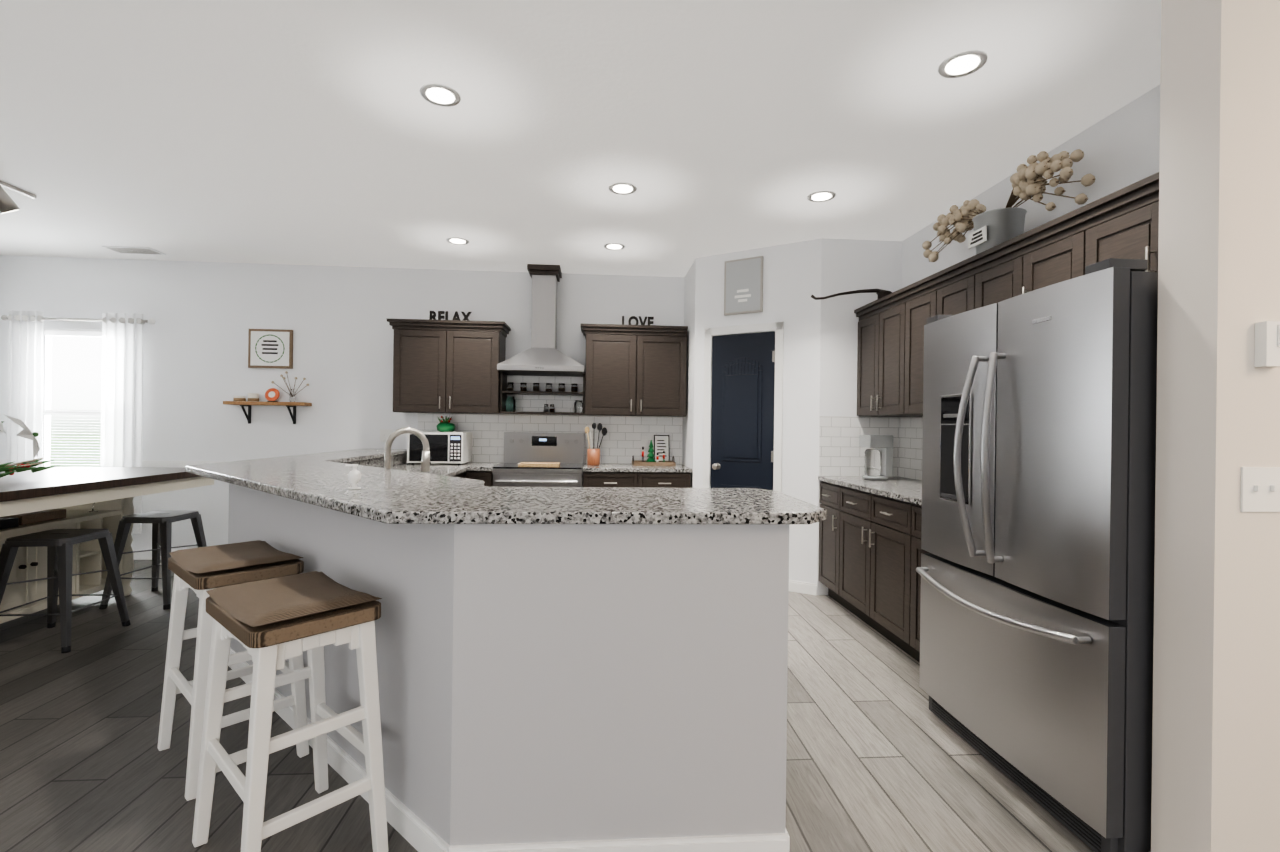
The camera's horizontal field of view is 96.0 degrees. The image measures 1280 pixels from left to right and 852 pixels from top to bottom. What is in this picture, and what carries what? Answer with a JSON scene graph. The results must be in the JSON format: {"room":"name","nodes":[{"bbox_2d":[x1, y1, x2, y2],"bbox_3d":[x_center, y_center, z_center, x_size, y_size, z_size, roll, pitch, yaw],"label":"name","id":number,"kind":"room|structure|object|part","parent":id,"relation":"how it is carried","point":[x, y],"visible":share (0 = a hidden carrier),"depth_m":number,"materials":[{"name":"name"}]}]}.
{"room":"kitchen","nodes":[
{"label":"kitchen","id":0,"kind":"room"},
{"bbox_2d":[0,255,684,549],"bbox_3d":[-1.954,-0.116,5.505,7.970,2.740,0.100,1,0,-4],"label":"wall","id":1,"kind":"structure","parent":0,"point":[197,371],"depth_m":5.35,"materials":[{"name":"white paint"}]},
{"bbox_2d":[43,329,101,466],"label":"window","id":2,"kind":"structure","parent":1,"relation":"in","point":[47,353],"depth_m":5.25,"materials":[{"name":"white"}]},
{"bbox_2d":[43,331,101,467],"bbox_3d":[-5.074,-0.136,5.246,0.650,1.442,0.030,1,0,-4],"label":"window blinds","id":3,"kind":"object","parent":2,"relation":"attached to","point":[72,333],"visible":0.5,"depth_m":5.23,"materials":[{"name":"white plastic"}]},
{"bbox_2d":[1,315,155,324],"bbox_3d":[-5.016,-0.951,5.177,1.282,0.056,0.111,1,0,-4],"label":"curtain rod","id":4,"kind":"object","parent":1,"relation":"attached to","point":[149,321],"visible":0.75,"depth_m":5.14,"materials":[{"name":"silver metal"}]},
{"bbox_2d":[6,310,43,470],"bbox_3d":[-5.467,-0.032,5.117,0.290,1.980,0.063,1,0,-4],"label":"curtain","id":5,"kind":"object","parent":4,"relation":"hanging from","point":[25,376],"visible":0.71,"depth_m":5.12,"materials":[{"name":"white fabric"}]},
{"bbox_2d":[100,313,142,533],"bbox_3d":[-4.659,-0.022,5.175,0.350,1.980,0.063,1,0,-4],"label":"curtain","id":6,"kind":"object","parent":4,"relation":"hanging from","point":[122,399],"visible":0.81,"depth_m":5.18,"materials":[{"name":"white fabric"}]},
{"bbox_2d":[0,459,229,559],"bbox_3d":[-4.206,0.772,5.280,3.210,0.905,0.026,1,0,-4],"label":"baseboard","id":7,"kind":"structure","parent":1,"relation":"attached to","point":[146,555],"depth_m":5.26,"materials":[{"name":"white"}]},
{"bbox_2d":[223,401,311,423],"bbox_3d":[-3.407,-0.120,5.275,0.700,0.200,0.149,1,0,-4],"label":"wall shelf","id":8,"kind":"object","parent":1,"relation":"attached to","point":[242,404],"visible":1,"depth_m":5.22,"materials":[{"name":"brown wood"}]},
{"bbox_2d":[233,371,308,401],"bbox_3d":[-3.372,-0.362,5.278,0.656,0.284,0.094,1,0,-4],"label":"decor","id":9,"kind":"object","parent":8,"relation":"on","point":[272,394],"visible":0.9,"depth_m":5.28,"materials":[{"name":"white"}]},
{"bbox_2d":[248,329,292,368],"bbox_3d":[-3.421,-0.715,5.335,0.385,0.360,0.027,1,0,-4],"label":"sign frame","id":10,"kind":"object","parent":1,"relation":"attached to","point":[270,348],"visible":1,"depth_m":5.32,"materials":[{"name":"brown wood"}]},
{"bbox_2d":[380,429,392,441],"bbox_3d":[-2.387,0.089,5.416,0.116,0.115,0.015,1,0,-4],"label":"switch plate","id":11,"kind":"object","parent":1,"relation":"attached to","point":[384,433],"depth_m":5.42,"materials":[{"name":"white plastic"}]},
{"bbox_2d":[387,318,510,413],"bbox_3d":[-1.734,-0.528,5.277,1.021,0.820,0.382,1,0,-4],"label":"upper cabinet","id":12,"kind":"object","parent":1,"relation":"attached to","point":[445,366],"visible":1,"depth_m":5.12,"materials":[{"name":"brown wood"}]},
{"bbox_2d":[429,311,471,320],"bbox_3d":[-1.721,-0.988,5.241,0.374,0.110,0.018,1,0,-4],"label":"sign","id":13,"kind":"object","parent":12,"relation":"on","point":[433,316],"visible":0.75,"depth_m":5.23,"materials":[{"name":"grey metal"}]},
{"bbox_2d":[497,264,584,376],"bbox_3d":[-0.879,-0.975,5.276,0.752,0.990,0.492,1,0,-4],"label":"range hood","id":14,"kind":"object","parent":1,"relation":"attached to","point":[542,356],"visible":0.96,"depth_m":5.27,"materials":[{"name":"silver metal"}]},
{"bbox_2d":[500,372,584,414],"bbox_3d":[-0.895,-0.294,5.376,0.766,0.372,0.290,1,0,-4],"label":"shelf unit","id":15,"kind":"object","parent":1,"relation":"attached to","point":[504,392],"depth_m":5.29,"materials":[{"name":"brown wood"}]},
{"bbox_2d":[506,395,515,411],"bbox_3d":[-1.200,-0.209,5.349,0.090,0.152,0.088,1,0,-4],"label":"mason jar","id":16,"kind":"object","parent":15,"relation":"on","point":[510,403],"visible":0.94,"depth_m":5.32,"materials":[{"name":"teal glass"}]},
{"bbox_3d":[-0.909,-0.358,5.379,0.650,0.084,0.060,1,0,-4],"label":"shelf of spice jars","id":17,"kind":"part","parent":15,"relation":"part of"},
{"bbox_2d":[544,404,553,411],"bbox_3d":[-0.849,-0.165,5.384,0.099,0.075,0.042,1,0,-4],"label":"salt","id":18,"kind":"object","parent":15,"relation":"on","point":[546,407],"depth_m":5.37,"materials":[{"name":"clear glass"}]},
{"bbox_2d":[574,400,582,412],"bbox_3d":[-0.577,-0.181,5.393,0.077,0.113,0.077,1,0,-19],"label":"salt","id":19,"kind":"object","parent":15,"relation":"on","point":[578,405],"depth_m":5.36,"materials":[{"name":"clear glass"}]},
{"bbox_2d":[418,375,682,463],"bbox_3d":[-0.841,-0.089,5.531,2.520,0.884,0.007,1,0,-4],"label":"tile backsplash","id":20,"kind":"structure","parent":1,"relation":"attached to","point":[622,440],"depth_m":5.53,"materials":[{"name":"white tile"}]},
{"bbox_2d":[581,323,687,416],"bbox_3d":[-0.068,-0.506,5.397,0.973,0.820,0.382,1,0,-4],"label":"upper cabinet","id":21,"kind":"object","parent":1,"relation":"attached to","point":[635,370],"visible":1,"depth_m":5.24,"materials":[{"name":"brown wood"}]},
{"bbox_2d":[622,316,653,324],"bbox_3d":[-0.020,-0.965,5.363,0.296,0.112,0.018,1,0,-4],"label":"love sign","id":22,"kind":"object","parent":21,"relation":"on","point":[641,321],"visible":0.73,"depth_m":5.36,"materials":[{"name":"grey metal"}]},
{"bbox_2d":[641,437,647,448],"bbox_3d":[0.047,0.161,5.585,0.070,0.115,0.007,1,0,-4],"label":"switch plate","id":23,"kind":"object","parent":1,"relation":"attached to","point":[644,440],"depth_m":5.58,"materials":[{"name":"white plastic"}]},
{"bbox_2d":[0,560,1094,851],"bbox_3d":[-0.979,1.314,1.289,9.350,0.100,8.650,1,0,-4],"label":"floor","id":24,"kind":"structure","parent":0,"point":[880,756],"depth_m":2.19,"materials":[{"name":"grey wood"}]},
{"bbox_2d":[0,529,130,652],"bbox_3d":[-3.367,0.931,3.339,0.464,0.614,0.464,1,0,-6],"label":"counter stool","id":25,"kind":"object","parent":24,"relation":"on","point":[59,543],"visible":1,"depth_m":3.26,"materials":[{"name":"grey metal"}]},
{"bbox_2d":[0,467,213,623],"bbox_3d":[-3.642,0.770,3.219,1.060,0.920,2.240,1,0,-4],"label":"table","id":26,"kind":"object","parent":24,"relation":"on","point":[109,492],"visible":0.6,"depth_m":3.55,"materials":[{"name":"brown wood"}]},
{"bbox_2d":[0,515,21,529],"bbox_3d":[-3.852,0.568,3.249,0.340,0.056,0.330,1,0,-4],"label":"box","id":27,"kind":"object","parent":26,"relation":"on","point":[11,521],"depth_m":3.39,"materials":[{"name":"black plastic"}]},
{"bbox_2d":[0,414,59,477],"bbox_3d":[-3.607,0.061,2.961,0.668,0.497,1.185,1,0,-4],"label":"floral centerpiece","id":28,"kind":"object","parent":26,"relation":"on","point":[9,468],"visible":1,"depth_m":3.29,"materials":[{"name":"green plant"}]},
{"bbox_2d":[18,509,65,524],"bbox_3d":[-3.877,0.567,3.598,0.300,0.058,0.290,1,0,-4],"label":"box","id":29,"kind":"object","parent":26,"relation":"on","point":[53,514],"depth_m":3.60,"materials":[{"name":"brown wood"}]},
{"bbox_2d":[99,510,206,609],"bbox_3d":[-3.406,0.931,4.098,0.464,0.614,0.464,1,0,-1],"label":"counter stool","id":30,"kind":"object","parent":24,"relation":"on","point":[161,521],"visible":0.69,"depth_m":3.95,"materials":[{"name":"grey metal"}]},
{"bbox_2d":[157,540,308,800],"bbox_3d":[-1.567,0.871,2.224,0.478,0.775,0.378,1,0,41],"label":"bar stool","id":31,"kind":"object","parent":24,"relation":"on","point":[199,571],"visible":0.77,"depth_m":2.14,"materials":[{"name":"white wood"}]},
{"bbox_2d":[192,571,387,851],"bbox_3d":[-1.045,0.878,1.726,0.478,0.775,0.378,1,0,41],"label":"bar stool","id":32,"kind":"object","parent":24,"relation":"on","point":[271,625],"visible":1,"depth_m":1.66,"materials":[{"name":"white wood"}]},
{"bbox_2d":[452,472,465,477],"bbox_3d":[-1.719,0.817,3.932,0.630,0.880,3.061,1,0,-4],"label":"base cabinet","id":33,"kind":"object","parent":24,"relation":"on","point":[462,475],"depth_m":4.64,"materials":[{"name":"brown wood"}]},
{"bbox_2d":[347,454,502,475],"bbox_3d":[-1.596,0.318,3.940,0.870,0.116,3.067,1,0,-4],"label":"countertop","id":34,"kind":"structure","parent":33,"relation":"on","point":[398,462],"depth_m":4.81,"materials":[{"name":"grey stone"}]},
{"bbox_2d":[384,427,430,471],"bbox_3d":[-1.307,0.177,3.228,0.245,0.339,0.129,1,0,-4],"label":"faucet","id":35,"kind":"object","parent":34,"relation":"on","point":[426,459],"visible":0.75,"depth_m":3.23,"materials":[{"name":"silver metal"}]},
{"bbox_2d":[407,431,471,464],"bbox_3d":[-1.815,0.197,5.246,0.480,0.285,0.376,1,0,-4],"label":"microwave","id":36,"kind":"object","parent":34,"relation":"on","point":[450,447],"visible":0.92,"depth_m":5.07,"materials":[{"name":"white plastic"}]},
{"bbox_2d":[436,416,455,431],"bbox_3d":[-1.773,-0.022,5.267,0.170,0.151,0.166,1,0,-4],"label":"pot","id":37,"kind":"object","parent":36,"relation":"on","point":[445,425],"visible":1,"depth_m":5.21,"materials":[{"name":"green ceramic"}]},
{"bbox_2d":[466,471,492,486],"bbox_3d":[-1.390,0.822,5.161,0.220,0.880,0.660,1,0,-4],"label":"base cabinet","id":38,"kind":"object","parent":24,"relation":"on","point":[486,477],"visible":0.17,"depth_m":4.87,"materials":[{"name":"brown wood"}]},
{"bbox_2d":[228,454,788,845],"bbox_3d":[-0.966,0.767,3.559,2.526,0.999,3.917,1,0,-4],"label":"island base","id":39,"kind":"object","parent":24,"relation":"on","point":[557,682],"depth_m":1.67,"materials":[{"name":"grey paint"}]},
{"bbox_2d":[185,449,826,523],"bbox_3d":[-1.010,0.248,3.527,2.880,0.034,3.958,1,0,-4],"label":"countertop","id":40,"kind":"structure","parent":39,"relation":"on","point":[388,496],"depth_m":1.91,"materials":[{"name":"grey stone"}]},
{"bbox_2d":[345,464,360,488],"bbox_3d":[-1.041,0.183,2.092,0.052,0.089,0.043,1,0,-4],"label":"soap dispenser","id":41,"kind":"object","parent":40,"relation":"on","point":[354,476],"visible":1,"depth_m":2.08,"materials":[{"name":"white ceramic"}]},
{"bbox_2d":[229,648,789,851],"bbox_3d":[-0.972,1.224,3.553,2.552,0.085,3.930,1,0,-4],"label":"baseboard","id":42,"kind":"structure","parent":39,"relation":"attached to","point":[417,833],"depth_m":1.68,"materials":[{"name":"white"}]},
{"bbox_2d":[492,432,584,486],"bbox_3d":[-0.893,0.656,5.167,0.754,1.185,0.707,1,0,-4],"label":"range","id":43,"kind":"object","parent":24,"relation":"on","point":[566,450],"visible":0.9,"depth_m":5.43,"materials":[{"name":"silver metal"}]},
{"bbox_2d":[518,462,559,466],"bbox_3d":[-0.880,0.337,5.051,0.342,0.024,0.240,1,0,-4],"label":"cutting board","id":44,"kind":"object","parent":43,"relation":"on","point":[539,464],"visible":1,"depth_m":4.94,"materials":[{"name":"brown wood"}]},
{"bbox_2d":[583,472,690,487],"bbox_3d":[-0.049,0.840,5.257,0.932,0.880,0.660,1,0,-4],"label":"base cabinet","id":45,"kind":"object","parent":24,"relation":"on","point":[640,479],"visible":0.23,"depth_m":4.97,"materials":[{"name":"brown wood"}]},
{"bbox_2d":[583,463,691,472],"bbox_3d":[-0.040,0.381,5.271,0.942,0.033,0.636,1,0,-4],"label":"countertop","id":46,"kind":"structure","parent":45,"relation":"on","point":[603,467],"depth_m":4.98,"materials":[{"name":"grey stone"}]},
{"bbox_2d":[585,423,606,465],"bbox_3d":[-0.403,0.163,5.266,0.207,0.390,0.114,1,0,-4],"label":"utensil crock","id":47,"kind":"object","parent":46,"relation":"on","point":[593,456],"visible":1,"depth_m":5.24,"materials":[{"name":"orange ceramic"}]},
{"bbox_2d":[632,435,675,465],"bbox_3d":[0.123,0.225,5.418,0.390,0.280,0.310,1,0,-4],"label":"tray","id":48,"kind":"object","parent":46,"relation":"on","point":[661,454],"visible":1,"depth_m":5.48,"materials":[{"name":"brown wood"}]},
{"bbox_2d":[818,481,833,598],"bbox_3d":[1.699,0.862,4.218,0.630,0.880,0.439,1,0,-4],"label":"base cabinet","id":49,"kind":"object","parent":24,"relation":"on","point":[826,527],"depth_m":4.26,"materials":[{"name":"brown wood"}]},
{"bbox_2d":[834,484,901,645],"bbox_3d":[1.744,0.862,3.599,0.630,0.880,1.038,1,0,-4],"label":"base cabinet","id":50,"kind":"object","parent":24,"relation":"on","point":[870,550],"depth_m":3.60,"materials":[{"name":"brown wood"}]},
{"bbox_2d":[818,476,921,505],"bbox_3d":[1.749,0.403,3.562,0.644,0.033,1.763,1,0,-4],"label":"countertop","id":51,"kind":"structure","parent":50,"relation":"on","point":[909,490],"depth_m":3.74,"materials":[{"name":"grey stone"}]},
{"bbox_2d":[859,435,892,479],"bbox_3d":[1.709,0.226,4.174,0.175,0.320,0.170,1,0,-4],"label":"coffee maker","id":52,"kind":"object","parent":51,"relation":"on","point":[879,462],"visible":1,"depth_m":4.12,"materials":[{"name":"grey plastic"}]},
{"bbox_2d":[898,501,929,662],"bbox_3d":[1.791,0.862,2.943,0.630,0.880,0.513,1,0,-4],"label":"base cabinet","id":53,"kind":"object","parent":24,"relation":"on","point":[909,619],"depth_m":3.12,"materials":[{"name":"brown wood"}]},
{"bbox_2d":[916,258,1157,851],"bbox_3d":[1.675,0.408,2.171,0.933,1.785,0.970,1,0,-4],"label":"refrigerator","id":54,"kind":"object","parent":24,"relation":"on","point":[1035,570],"visible":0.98,"depth_m":1.86,"materials":[{"name":"grey metal"}]},
{"bbox_2d":[0,0,1161,276],"bbox_3d":[-0.941,-1.525,1.291,9.350,0.100,8.650,1,0,-4],"label":"ceiling","id":55,"kind":"structure","parent":0,"point":[306,132],"depth_m":2.77,"materials":[{"name":"white paint"}]},
{"bbox_2d":[0,181,35,213],"bbox_3d":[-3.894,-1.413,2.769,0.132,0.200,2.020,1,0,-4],"label":"ceiling fan","id":56,"kind":"object","parent":55,"relation":"attached to","point":[8,204],"visible":1,"depth_m":3.57,"materials":[{"name":"silver metal"}]},
{"bbox_2d":[102,246,165,254],"bbox_3d":[-4.359,-1.512,4.966,0.380,0.010,0.190,1,0,-4],"label":"ceiling vent","id":57,"kind":"object","parent":55,"relation":"in","point":[133,250],"visible":0.98,"depth_m":4.95,"materials":[{"name":"white metal"}]},
{"bbox_2d":[419,83,460,106],"bbox_3d":[-0.888,-1.470,2.564,0.174,0.006,0.174,1,0,5],"label":"recessed light","id":58,"kind":"object","parent":55,"relation":"in","point":[436,94],"depth_m":2.56,"materials":[{"name":"white plastic"}]},
{"bbox_2d":[446,237,468,244],"bbox_3d":[-1.455,-1.476,4.598,0.174,0.006,0.174,1,0,-13],"label":"recessed light","id":59,"kind":"object","parent":55,"relation":"in","point":[454,240],"depth_m":4.58,"materials":[{"name":"white plastic"}]},
{"bbox_2d":[604,243,624,249],"bbox_3d":[-0.208,-1.459,4.688,0.174,0.006,0.174,1,0,-13],"label":"recessed light","id":60,"kind":"object","parent":55,"relation":"in","point":[611,246],"depth_m":4.67,"materials":[{"name":"white"}]},
{"bbox_2d":[609,182,636,194],"bbox_3d":[-0.106,-1.459,3.542,0.174,0.006,0.174,1,0,-13],"label":"recessed light","id":61,"kind":"object","parent":55,"relation":"in","point":[622,188],"depth_m":3.53,"materials":[{"name":"white plastic"}]},
{"bbox_2d":[807,190,835,201],"bbox_3d":[1.141,-1.442,3.621,0.174,0.006,0.174,1,0,-13],"label":"recessed light","id":62,"kind":"object","parent":55,"relation":"in","point":[819,196],"depth_m":3.61,"materials":[{"name":"white"}]},
{"bbox_2d":[938,50,987,77],"bbox_3d":[1.286,-1.441,2.298,0.174,0.006,0.174,1,0,-13],"label":"recessed light","id":63,"kind":"object","parent":55,"relation":"in","point":[963,63],"depth_m":2.29,"materials":[{"name":"white"}]},
{"bbox_2d":[682,238,901,594],"bbox_3d":[1.216,-0.074,5.046,1.510,2.740,1.270,1,0,-4],"label":"wall","id":64,"kind":"structure","parent":0,"point":[820,358],"depth_m":4.48,"materials":[{"name":"white paint"}]},
{"bbox_2d":[711,331,774,489],"bbox_3d":[0.832,0.260,4.738,0.451,2.038,0.326,1,0,-4],"label":"pantry door","id":65,"kind":"structure","parent":64,"relation":"in","point":[742,415],"depth_m":4.72,"materials":[{"name":"blue"}]},
{"bbox_2d":[703,322,783,492],"bbox_3d":[0.833,0.231,4.738,0.683,2.120,0.020,1,0,31],"label":"door frame","id":66,"kind":"structure","parent":64,"relation":"attached to","point":[777,328],"depth_m":4.66,"materials":[{"name":"white wood"}]},
{"bbox_2d":[724,256,763,315],"bbox_3d":[0.849,-1.149,4.736,0.330,0.450,0.024,1,0,31],"label":"sign","id":67,"kind":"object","parent":64,"relation":"attached to","point":[743,286],"depth_m":4.72,"materials":[{"name":"grey"}]},
{"bbox_2d":[819,416,897,475],"bbox_3d":[1.688,0.157,4.438,0.626,0.458,0.008,1,0,-4],"label":"tile backsplash","id":68,"kind":"structure","parent":64,"relation":"attached to","point":[841,452],"depth_m":4.43,"materials":[{"name":"white tile"}]},
{"bbox_2d":[902,85,1159,479],"bbox_3d":[2.119,-0.063,3.717,0.100,2.740,4.050,1,0,-4],"label":"wall","id":69,"kind":"structure","parent":0,"point":[1120,148],"depth_m":2.76,"materials":[{"name":"white paint"}]},
{"bbox_2d":[856,296,921,416],"bbox_3d":[1.872,-0.453,4.075,0.348,0.765,0.752,1,0,-4],"label":"upper cabinet","id":70,"kind":"object","parent":69,"relation":"attached to","point":[877,348],"depth_m":4.11,"materials":[{"name":"brown wood"}]},
{"bbox_2d":[811,289,891,299],"bbox_3d":[1.571,-0.957,4.251,0.671,0.123,0.116,1,0,-4],"label":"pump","id":71,"kind":"object","parent":70,"relation":"on","point":[880,293],"visible":0.75,"depth_m":4.23,"materials":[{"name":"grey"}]},
{"bbox_2d":[898,417,922,479],"bbox_3d":[2.070,0.161,3.598,0.008,0.458,1.739,1,0,-4],"label":"tile backsplash","id":72,"kind":"structure","parent":69,"relation":"attached to","point":[910,429],"depth_m":4.29,"materials":[{"name":"white tile"}]},
{"bbox_2d":[894,272,961,415],"bbox_3d":[1.919,-0.453,3.413,0.348,0.765,0.811,1,0,-4],"label":"upper cabinet","id":73,"kind":"object","parent":69,"relation":"attached to","point":[943,297],"depth_m":3.61,"materials":[{"name":"brown wood"}]},
{"bbox_2d":[962,244,1021,312],"bbox_3d":[1.954,-0.453,2.925,0.348,0.765,0.405,1,0,-4],"label":"upper cabinet","id":74,"kind":"object","parent":69,"relation":"attached to","point":[997,279],"depth_m":2.91,"materials":[{"name":"brown wood"}]},
{"bbox_2d":[1022,224,1065,293],"bbox_3d":[1.986,-0.666,2.520,0.348,0.340,0.406,1,0,-4],"label":"upper cabinet","id":75,"kind":"object","parent":69,"relation":"attached to","point":[1043,257],"depth_m":2.58,"materials":[{"name":"brown wood"}]},
{"bbox_2d":[922,149,1094,261],"bbox_3d":[1.932,-1.122,3.163,0.252,0.460,1.214,1,0,-4],"label":"potted flowers","id":76,"kind":"object","parent":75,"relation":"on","point":[994,227],"visible":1,"depth_m":3.00,"materials":[{"name":"grey plant"}]},
{"bbox_2d":[1066,184,1158,279],"bbox_3d":[2.019,-0.665,2.060,0.348,0.340,0.752,1,0,-4],"label":"upper cabinet","id":77,"kind":"object","parent":69,"relation":"attached to","point":[1122,223],"depth_m":2.21,"materials":[{"name":"brown wood"}]},
{"bbox_2d":[1151,0,1279,851],"bbox_3d":[2.586,-0.058,1.640,2.225,2.740,0.160,1,0,-4],"label":"wall","id":78,"kind":"structure","parent":0,"point":[1216,726],"depth_m":1.49,"materials":[{"name":"beige paint"}]},
{"bbox_2d":[1240,467,1279,511],"bbox_3d":[1.629,0.164,1.483,0.162,0.115,0.015,1,0,-4],"label":"switch plate","id":79,"kind":"object","parent":78,"relation":"attached to","point":[1260,489],"depth_m":1.48,"materials":[{"name":"white plastic"}]},
{"bbox_2d":[1254,321,1279,367],"bbox_3d":[1.615,-0.209,1.473,0.054,0.115,0.034,1,0,-4],"label":"thermostat","id":80,"kind":"object","parent":78,"relation":"attached to","point":[1267,344],"visible":1,"depth_m":1.46,"materials":[{"name":"white plastic"}]}
]}

